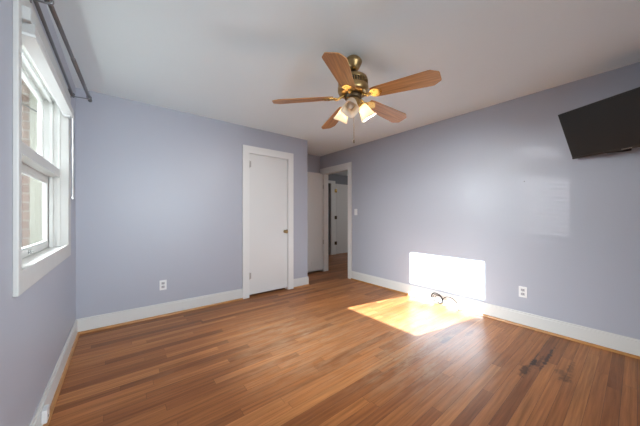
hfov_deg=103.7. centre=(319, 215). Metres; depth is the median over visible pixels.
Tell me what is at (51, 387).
baseboard
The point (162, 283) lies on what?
wall outlet
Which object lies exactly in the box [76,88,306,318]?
wall
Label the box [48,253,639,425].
floor
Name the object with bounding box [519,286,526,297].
wall outlet
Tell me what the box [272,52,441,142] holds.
ceiling fan
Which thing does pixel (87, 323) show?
baseboard
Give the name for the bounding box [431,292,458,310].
coaxial cable
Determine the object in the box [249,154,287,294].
door
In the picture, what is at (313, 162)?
wall
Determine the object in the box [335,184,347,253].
door
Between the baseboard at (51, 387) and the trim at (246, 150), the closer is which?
the baseboard at (51, 387)
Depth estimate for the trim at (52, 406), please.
1.77 m
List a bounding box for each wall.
[0,0,75,425]
[22,79,29,247]
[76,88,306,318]
[307,154,319,172]
[320,62,639,339]
[328,174,347,254]
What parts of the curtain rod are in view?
rod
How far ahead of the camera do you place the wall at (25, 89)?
2.65 m
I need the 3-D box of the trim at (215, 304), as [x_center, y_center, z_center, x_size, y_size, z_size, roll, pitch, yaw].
[-1.759,1.179,3.040,1.698,0.021,0.018,0,0,-38]
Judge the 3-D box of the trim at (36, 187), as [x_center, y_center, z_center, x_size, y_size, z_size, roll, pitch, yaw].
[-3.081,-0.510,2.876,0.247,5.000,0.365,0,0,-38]
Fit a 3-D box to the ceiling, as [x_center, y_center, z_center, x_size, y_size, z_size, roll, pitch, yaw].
[0.495,-1.343,4.603,7.505,0.120,8.200,0,0,-38]
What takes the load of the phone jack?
attached to the wall at (36, 325)
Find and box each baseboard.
[30,319,77,425]
[77,289,242,331]
[294,276,308,286]
[351,271,639,355]
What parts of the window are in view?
sash, sash, frame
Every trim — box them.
[30,90,42,244]
[43,332,79,425]
[79,298,242,333]
[242,145,293,298]
[320,162,351,278]
[328,180,335,254]
[351,278,639,359]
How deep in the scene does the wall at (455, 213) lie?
2.78 m
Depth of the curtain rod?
1.53 m
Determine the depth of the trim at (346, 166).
5.11 m
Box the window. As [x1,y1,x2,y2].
[12,0,70,296]
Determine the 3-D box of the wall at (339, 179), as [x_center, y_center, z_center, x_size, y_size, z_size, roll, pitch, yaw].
[0.395,-0.046,7.790,3.505,2.473,0.100,0,0,-38]
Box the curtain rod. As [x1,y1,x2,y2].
[30,0,91,101]
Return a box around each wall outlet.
[159,280,166,289]
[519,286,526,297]
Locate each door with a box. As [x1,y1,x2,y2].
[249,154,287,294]
[307,172,323,271]
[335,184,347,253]
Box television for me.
[558,87,639,158]
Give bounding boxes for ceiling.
[46,0,639,175]
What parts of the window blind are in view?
rail, head rail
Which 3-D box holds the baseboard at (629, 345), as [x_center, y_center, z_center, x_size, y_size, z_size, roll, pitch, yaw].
[1.810,1.113,3.170,0.016,0.155,3.920,0,0,-38]
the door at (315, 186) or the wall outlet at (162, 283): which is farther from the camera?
the door at (315, 186)
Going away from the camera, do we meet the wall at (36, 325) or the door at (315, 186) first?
the wall at (36, 325)
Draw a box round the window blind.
[22,5,73,198]
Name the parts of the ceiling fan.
blade, blade, blade, lamp shade, lamp shade, bulb, lamp shade, blade, blade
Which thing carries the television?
attached to the wall at (455, 213)
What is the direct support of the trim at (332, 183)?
attached to the wall at (339, 179)
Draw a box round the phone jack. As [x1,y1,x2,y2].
[41,404,48,424]
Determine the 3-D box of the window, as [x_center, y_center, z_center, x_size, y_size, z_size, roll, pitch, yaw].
[-1.789,-0.344,1.555,0.198,1.372,1.420,0,0,-38]
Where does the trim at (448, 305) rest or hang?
attached to the wall at (455, 213)
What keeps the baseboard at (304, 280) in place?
attached to the wall at (159, 189)
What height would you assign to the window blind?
0.783 m

